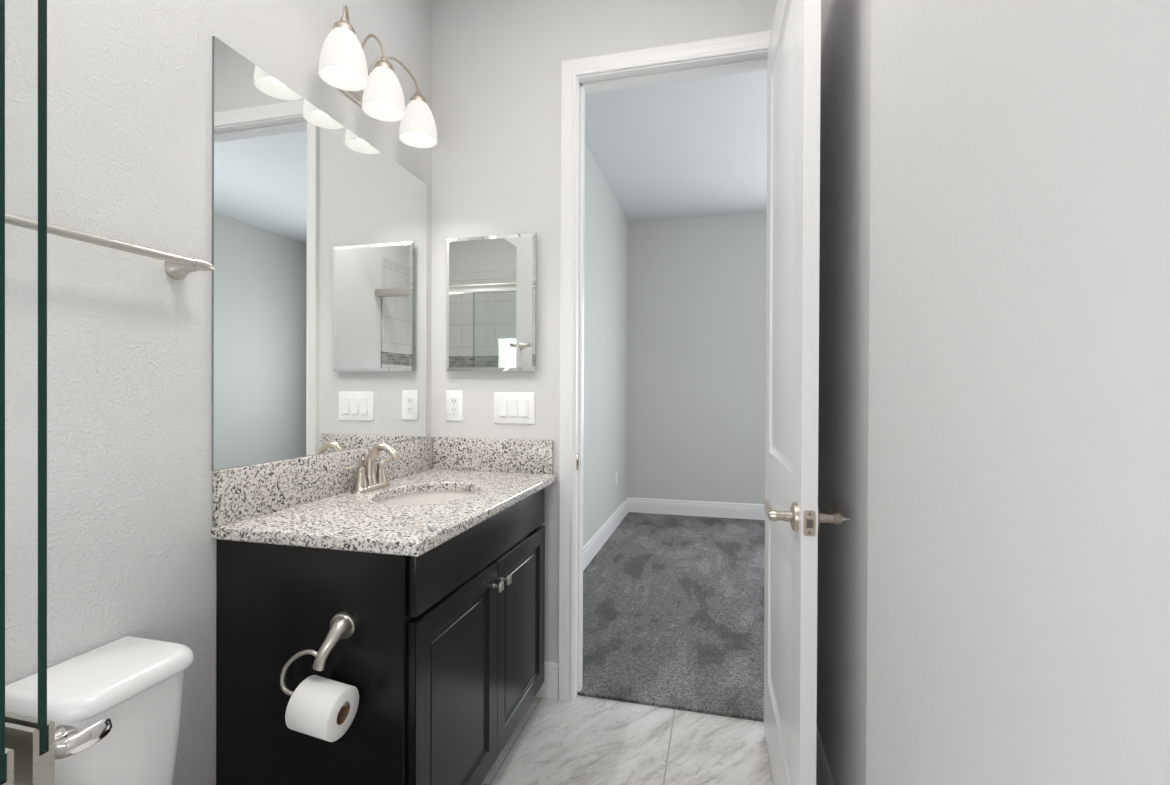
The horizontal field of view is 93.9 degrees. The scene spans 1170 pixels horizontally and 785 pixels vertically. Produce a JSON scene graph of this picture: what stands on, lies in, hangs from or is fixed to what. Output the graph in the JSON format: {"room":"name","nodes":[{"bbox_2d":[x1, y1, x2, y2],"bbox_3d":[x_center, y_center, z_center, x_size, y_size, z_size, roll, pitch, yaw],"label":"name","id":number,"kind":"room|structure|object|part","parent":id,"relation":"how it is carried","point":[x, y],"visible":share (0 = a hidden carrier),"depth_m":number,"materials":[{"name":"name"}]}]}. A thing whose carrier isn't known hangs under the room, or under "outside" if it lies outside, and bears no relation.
{"room":"bathroom","nodes":[
{"label":"bathroom","id":0,"kind":"room"},
{"bbox_2d":[5,0,431,784],"bbox_3d":[-0.999,-0.235,1.103,0.100,2.893,2.494,0,0,14],"label":"wall","id":1,"kind":"structure","parent":0,"point":[131,549],"depth_m":1.12,"materials":[{"name":"white paint"}]},
{"bbox_2d":[5,212,214,279],"bbox_3d":[-0.936,-0.277,0.987,0.081,0.052,0.544,0,0,14],"label":"towel bar","id":2,"kind":"object","parent":1,"relation":"attached to","point":[177,267],"visible":1,"depth_m":1.05,"materials":[{"name":"grey metal"}]},
{"bbox_3d":[-0.878,-0.278,1.220,0.084,0.052,0.054,0,0,6],"label":"post","id":3,"kind":"part","parent":2,"relation":"part of","materials":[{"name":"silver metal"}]},
{"bbox_2d":[212,36,426,470],"bbox_3d":[-0.773,-0.334,1.780,0.006,1.040,0.970,0,0,14],"label":"wall mirror","id":4,"kind":"object","parent":1,"relation":"attached to","point":[319,236],"visible":1,"depth_m":1.59,"materials":[{"name":"silver mirror"}]},
{"bbox_2d":[212,437,432,526],"bbox_3d":[-0.762,0.254,1.804,0.020,0.133,1.018,0,0,14],"label":"backsplash","id":5,"kind":"structure","parent":1,"relation":"attached to","point":[250,491],"depth_m":1.55,"materials":[{"name":"stone"}]},
{"bbox_2d":[319,5,436,147],"bbox_3d":[-0.676,-1.041,1.788,0.184,0.260,0.534,0,0,14],"label":"vanity light","id":6,"kind":"object","parent":1,"relation":"attached to","point":[378,91],"visible":1,"depth_m":1.73,"materials":[{"name":"white glass"}]},
{"bbox_3d":[-0.700,-0.979,1.587,0.133,0.138,0.133,0,0,14],"label":"lamp shade","id":7,"kind":"part","parent":6,"relation":"part of","materials":[{"name":"white glass"}]},
{"bbox_3d":[-0.700,-0.980,1.587,0.061,0.110,0.061,0,0,14],"label":"bulb","id":8,"kind":"part","parent":6,"relation":"part of","materials":[{"name":"white glass"}]},
{"bbox_3d":[-0.728,-1.105,1.673,0.009,0.132,0.191,0,0,-19],"label":"arm","id":9,"kind":"part","parent":6,"relation":"part of","materials":[{"name":"silver metal"}]},
{"bbox_3d":[-0.755,-1.028,1.805,0.023,0.130,0.280,0,0,14],"label":"plate","id":10,"kind":"part","parent":6,"relation":"part of","materials":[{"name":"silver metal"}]},
{"bbox_3d":[-0.699,-1.106,1.787,0.107,0.131,0.010,0,0,14],"label":"arm","id":11,"kind":"part","parent":6,"relation":"part of","materials":[{"name":"silver metal"}]},
{"bbox_3d":[-0.652,-0.980,1.775,0.133,0.138,0.133,0,0,14],"label":"lamp shade","id":12,"kind":"part","parent":6,"relation":"part of","materials":[{"name":"white glass"}]},
{"bbox_3d":[-0.652,-0.981,1.775,0.061,0.110,0.061,0,0,14],"label":"bulb","id":13,"kind":"part","parent":6,"relation":"part of","materials":[{"name":"white glass"}]},
{"bbox_3d":[-0.668,-1.106,1.911,0.195,0.132,0.009,0,0,-44],"label":"arm","id":14,"kind":"part","parent":6,"relation":"part of","materials":[{"name":"silver metal"}]},
{"bbox_3d":[-0.602,-0.980,1.976,0.133,0.138,0.133,0,0,14],"label":"lamp shade","id":15,"kind":"part","parent":6,"relation":"part of","materials":[{"name":"white glass"}]},
{"bbox_3d":[-0.602,-0.981,1.976,0.061,0.110,0.061,0,0,14],"label":"bulb","id":16,"kind":"part","parent":6,"relation":"part of","materials":[{"name":"white glass"}]},
{"bbox_3d":[-0.367,-0.756,0.424,1.450,0.055,0.068,0,0,14],"label":"header rail","id":17,"kind":"object","parent":1,"relation":"attached to","visible":0},
{"bbox_2d":[0,0,13,784],"bbox_3d":[-0.768,-0.185,0.510,0.630,1.089,0.016,0,0,14],"label":"sliding glass panel","id":18,"kind":"object","parent":17,"relation":"hanging from","point":[6,754],"visible":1,"depth_m":0.44,"materials":[{"name":"teal"}]},
{"bbox_3d":[-0.768,-0.210,0.510,0.628,1.039,0.007,0,0,14],"label":"glass pane","id":19,"kind":"part","parent":18,"relation":"part of","materials":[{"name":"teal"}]},
{"bbox_2d":[5,0,54,784],"bbox_3d":[-0.763,-0.187,0.541,0.624,1.086,0.016,0,0,14],"label":"sliding glass panel","id":20,"kind":"object","parent":17,"relation":"hanging from","point":[32,739],"visible":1,"depth_m":0.47,"materials":[{"name":"teal"}]},
{"bbox_3d":[-0.764,-0.212,0.541,0.621,1.036,0.007,0,0,14],"label":"glass pane","id":21,"kind":"part","parent":20,"relation":"part of","materials":[{"name":"teal"}]},
{"bbox_2d":[431,0,776,662],"bbox_3d":[1.011,-0.230,1.946,3.588,2.893,0.121,0,0,14],"label":"wall","id":22,"kind":"structure","parent":0,"point":[496,64],"depth_m":2.20,"materials":[{"name":"white paint"}]},
{"bbox_2d":[446,390,462,420],"bbox_3d":[-0.542,0.055,2.271,0.078,0.127,0.008,0,0,14],"label":"wall outlet","id":23,"kind":"object","parent":22,"relation":"attached to","point":[454,398],"visible":1,"depth_m":2.27,"materials":[{"name":"white plastic"}]},
{"bbox_2d":[450,398,457,413],"bbox_3d":[-0.543,0.055,2.268,0.033,0.067,0.003,0,0,14],"label":"receptacle","id":24,"kind":"object","parent":23,"relation":"attached to","point":[453,401],"depth_m":2.27,"materials":[{"name":"white plastic"}]},
{"bbox_2d":[446,233,535,370],"bbox_3d":[-0.374,-0.359,2.241,0.388,0.544,0.080,0,0,14],"label":"medicine cabinet","id":25,"kind":"object","parent":22,"relation":"attached to","point":[491,280],"visible":0.83,"depth_m":2.20,"materials":[{"name":"silver mirror"}]},
{"bbox_2d":[433,437,552,473],"bbox_3d":[-0.379,0.254,2.223,0.518,0.133,0.020,0,0,14],"label":"backsplash","id":26,"kind":"structure","parent":22,"relation":"attached to","point":[449,453],"depth_m":2.21,"materials":[{"name":"stone"}]},
{"bbox_2d":[494,392,534,423],"bbox_3d":[-0.286,0.063,2.204,0.176,0.127,0.012,0,0,14],"label":"light switch","id":27,"kind":"object","parent":22,"relation":"attached to","point":[509,407],"visible":1,"depth_m":2.20,"materials":[{"name":"white plastic"}]},
{"bbox_2d":[536,661,558,699],"bbox_3d":[-0.288,1.141,2.207,0.378,0.137,0.014,0,0,14],"label":"baseboard","id":28,"kind":"structure","parent":22,"relation":"attached to","point":[549,688],"depth_m":2.16,"materials":[{"name":"white paint"}]},
{"bbox_2d":[576,455,578,469],"bbox_3d":[-0.030,0.277,2.167,0.002,0.057,0.032,0,0,14],"label":"strike plate","id":29,"kind":"object","parent":22,"relation":"attached to","point":[577,456],"visible":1,"depth_m":2.17,"materials":[{"name":"silver metal"}]},
{"bbox_2d":[559,30,771,700],"bbox_3d":[0.330,-0.041,2.046,0.879,2.506,0.019,0,0,14],"label":"trim","id":30,"kind":"structure","parent":22,"relation":"attached to","point":[757,41],"depth_m":2.14,"materials":[{"name":"white paint"}]},
{"bbox_2d":[574,50,767,699],"bbox_3d":[0.347,-0.018,2.114,0.792,2.462,0.121,0,0,14],"label":"trim","id":31,"kind":"structure","parent":22,"relation":"attached to","point":[754,61],"depth_m":2.16,"materials":[{"name":"white paint"}]},
{"bbox_2d":[764,0,849,784],"bbox_3d":[0.599,-0.008,1.586,0.183,2.416,0.779,0,0,14],"label":"door","id":32,"kind":"structure","parent":22,"relation":"in","point":[793,518],"depth_m":1.35,"materials":[{"name":"white paint"}]},
{"bbox_3d":[0.453,0.288,1.347,0.021,0.029,0.120,0,0,10],"label":"lever","id":33,"kind":"part","parent":32,"relation":"part of","materials":[{"name":"silver metal"}]},
{"bbox_3d":[0.501,0.292,1.221,0.025,0.057,0.003,0,0,12],"label":"latch plate","id":34,"kind":"part","parent":32,"relation":"part of","materials":[{"name":"silver metal"}]},
{"bbox_3d":[0.598,0.289,1.315,0.022,0.029,0.120,0,0,14],"label":"lever","id":35,"kind":"part","parent":32,"relation":"part of","materials":[{"name":"silver metal"}]},
{"bbox_2d":[583,144,628,546],"bbox_3d":[-0.007,-0.243,3.903,0.100,2.893,3.180,0,0,14],"label":"wall","id":36,"kind":"structure","parent":0,"point":[606,230],"depth_m":4.33,"materials":[{"name":"grey paint"}]},
{"bbox_2d":[583,497,628,570],"bbox_3d":[0.043,1.119,3.895,0.014,0.145,3.180,0,0,14],"label":"baseboard","id":37,"kind":"structure","parent":36,"relation":"attached to","point":[591,548],"depth_m":4.28,"materials":[{"name":"white paint"}]},
{"bbox_2d":[481,695,816,784],"bbox_3d":[-0.232,1.265,0.884,1.708,0.100,2.635,0,0,14],"label":"floor","id":38,"kind":"structure","parent":0,"point":[584,740],"depth_m":1.87,"materials":[{"name":"grey tile"}]},
{"bbox_2d":[5,636,193,784],"bbox_3d":[-0.615,0.856,0.946,0.716,0.715,0.364,0,0,14],"label":"toilet","id":39,"kind":"object","parent":38,"relation":"on","point":[115,707],"visible":0.71,"depth_m":0.96,"materials":[{"name":"white ceramic"}]},
{"bbox_3d":[-0.819,0.551,0.869,0.079,0.035,0.069,0,0,-3],"label":"flush lever","id":40,"kind":"part","parent":39,"relation":"part of","materials":[{"name":"silver metal"}]},
{"bbox_3d":[-0.872,0.515,0.997,0.188,0.035,0.230,0,0,14],"label":"tank lid","id":41,"kind":"part","parent":39,"relation":"part of","materials":[{"name":"white ceramic"}]},
{"bbox_3d":[-0.877,0.688,0.999,0.172,0.309,0.210,0,0,14],"label":"tank","id":42,"kind":"part","parent":39,"relation":"part of","materials":[{"name":"white ceramic"}]},
{"bbox_2d":[216,488,544,784],"bbox_3d":[-0.511,0.782,1.701,0.563,0.858,0.914,0,0,14],"label":"vanity cabinet","id":43,"kind":"object","parent":38,"relation":"on","point":[443,656],"visible":0.91,"depth_m":1.30,"materials":[{"name":"black paint"}]},
{"bbox_2d":[280,612,354,706],"bbox_3d":[-0.579,0.582,1.209,0.170,0.171,0.078,0,0,14],"label":"toilet paper holder","id":44,"kind":"object","parent":43,"relation":"attached to","point":[342,625],"visible":0.91,"depth_m":1.19,"materials":[{"name":"grey metal"}]},
{"bbox_3d":[-0.586,0.612,1.181,0.170,0.111,0.014,0,0,14],"label":"arm","id":45,"kind":"part","parent":44,"relation":"part of","materials":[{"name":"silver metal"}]},
{"bbox_2d":[285,675,358,741],"bbox_3d":[-0.562,0.677,1.174,0.114,0.116,0.106,0,0,14],"label":"toilet paper roll","id":46,"kind":"object","parent":44,"relation":"hanging from","point":[315,709],"visible":1,"depth_m":1.14,"materials":[{"name":"white paper"}]},
{"bbox_3d":[-0.555,0.547,1.203,0.059,0.101,0.078,0,0,14],"label":"post","id":47,"kind":"part","parent":44,"relation":"part of","materials":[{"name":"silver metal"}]},
{"bbox_2d":[211,469,556,556],"bbox_3d":[-0.503,0.337,1.739,0.555,0.030,1.020,0,0,14],"label":"countertop","id":48,"kind":"structure","parent":43,"relation":"on","point":[348,521],"depth_m":1.43,"materials":[{"name":"stone"}]},
{"bbox_2d":[343,443,400,493],"bbox_3d":[-0.676,0.243,1.805,0.143,0.155,0.253,0,0,14],"label":"faucet","id":49,"kind":"object","parent":48,"relation":"on","point":[367,480],"visible":1,"depth_m":1.79,"materials":[{"name":"silver metal"}]},
{"bbox_3d":[-0.734,0.242,1.730,0.017,0.020,0.081,0,0,18],"label":"lever","id":50,"kind":"part","parent":49,"relation":"part of","materials":[{"name":"silver metal"}]},
{"bbox_3d":[-0.722,0.274,1.763,0.045,0.073,0.045,0,0,14],"label":"handle","id":51,"kind":"part","parent":49,"relation":"part of","materials":[{"name":"silver metal"}]},
{"bbox_3d":[-0.697,0.274,1.863,0.045,0.073,0.045,0,0,14],"label":"handle","id":52,"kind":"part","parent":49,"relation":"part of","materials":[{"name":"silver metal"}]},
{"bbox_3d":[-0.668,0.238,1.803,0.127,0.145,0.044,0,0,14],"label":"spout","id":53,"kind":"part","parent":49,"relation":"part of","materials":[{"name":"silver metal"}]},
{"bbox_3d":[-0.692,0.241,1.897,0.017,0.020,0.081,0,0,10],"label":"lever","id":54,"kind":"part","parent":49,"relation":"part of","materials":[{"name":"silver metal"}]},
{"bbox_2d":[379,490,475,504],"bbox_3d":[-0.503,0.429,1.762,0.340,0.154,0.448,0,0,14],"label":"sink","id":55,"kind":"object","parent":48,"relation":"in","point":[429,497],"visible":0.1,"depth_m":1.93,"materials":[{"name":"white ceramic"}]},
{"bbox_3d":[-0.287,0.733,1.645,0.002,0.758,0.914,0,0,14],"label":"frame","id":56,"kind":"part","parent":43,"relation":"part of","materials":[{"name":"black paint"}]},
{"bbox_3d":[-0.328,0.806,1.428,0.020,0.594,0.454,0,0,14],"label":"door","id":57,"kind":"part","parent":43,"relation":"part of","materials":[{"name":"black paint"}]},
{"bbox_3d":[-0.272,0.428,1.644,0.020,0.136,0.902,0,0,14],"label":"false drawer","id":58,"kind":"part","parent":43,"relation":"part of","materials":[{"name":"black paint"}]},
{"bbox_3d":[-0.257,0.572,1.612,0.029,0.025,0.025,0,0,14],"label":"knob","id":59,"kind":"part","parent":43,"relation":"part of","materials":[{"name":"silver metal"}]},
{"bbox_3d":[-0.242,0.572,1.670,0.029,0.025,0.025,0,0,14],"label":"knob","id":60,"kind":"part","parent":43,"relation":"part of","materials":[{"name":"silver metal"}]},
{"bbox_3d":[-0.218,0.804,1.867,0.020,0.594,0.450,0,0,14],"label":"door","id":61,"kind":"part","parent":43,"relation":"part of","materials":[{"name":"black paint"}]},
{"bbox_2d":[577,512,764,721],"bbox_3d":[1.581,1.251,3.466,3.208,0.102,3.265,0,0,14],"label":"carpet","id":62,"kind":"object","parent":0,"point":[673,605],"visible":0.17,"depth_m":2.92,"materials":[{"name":"grey carpet"}]},
{"bbox_2d":[585,70,766,221],"bbox_3d":[1.150,-1.728,2.260,3.688,0.100,5.995,0,0,14],"label":"ceiling","id":63,"kind":"structure","parent":0,"point":[697,147],"depth_m":3.73,"materials":[{"name":"white paint"}]},
{"bbox_2d":[628,212,766,503],"bbox_3d":[1.997,-0.239,5.091,3.408,2.893,0.100,0,0,14],"label":"wall","id":64,"kind":"structure","parent":0,"point":[697,289],"depth_m":5.27,"materials":[{"name":"grey paint"}]},
{"bbox_2d":[628,497,764,519],"bbox_3d":[1.977,1.123,5.042,3.208,0.145,0.014,0,0,14],"label":"baseboard","id":65,"kind":"structure","parent":64,"relation":"attached to","point":[636,505],"depth_m":5.26,"materials":[{"name":"white paint"}]},
{"bbox_2d":[817,0,1169,784],"bbox_3d":[0.535,-0.227,0.718,0.163,2.893,2.494,0,0,14],"label":"wall","id":66,"kind":"structure","parent":0,"point":[993,596],"depth_m":0.54,"materials":[{"name":"white paint"}]},
{"bbox_2d":[816,726,833,784],"bbox_3d":[0.670,1.148,1.470,0.014,0.137,0.937,0,0,14],"label":"baseboard","id":67,"kind":"structure","parent":66,"relation":"attached to","point":[823,773],"depth_m":1.64,"materials":[{"name":"white paint"}]}
]}

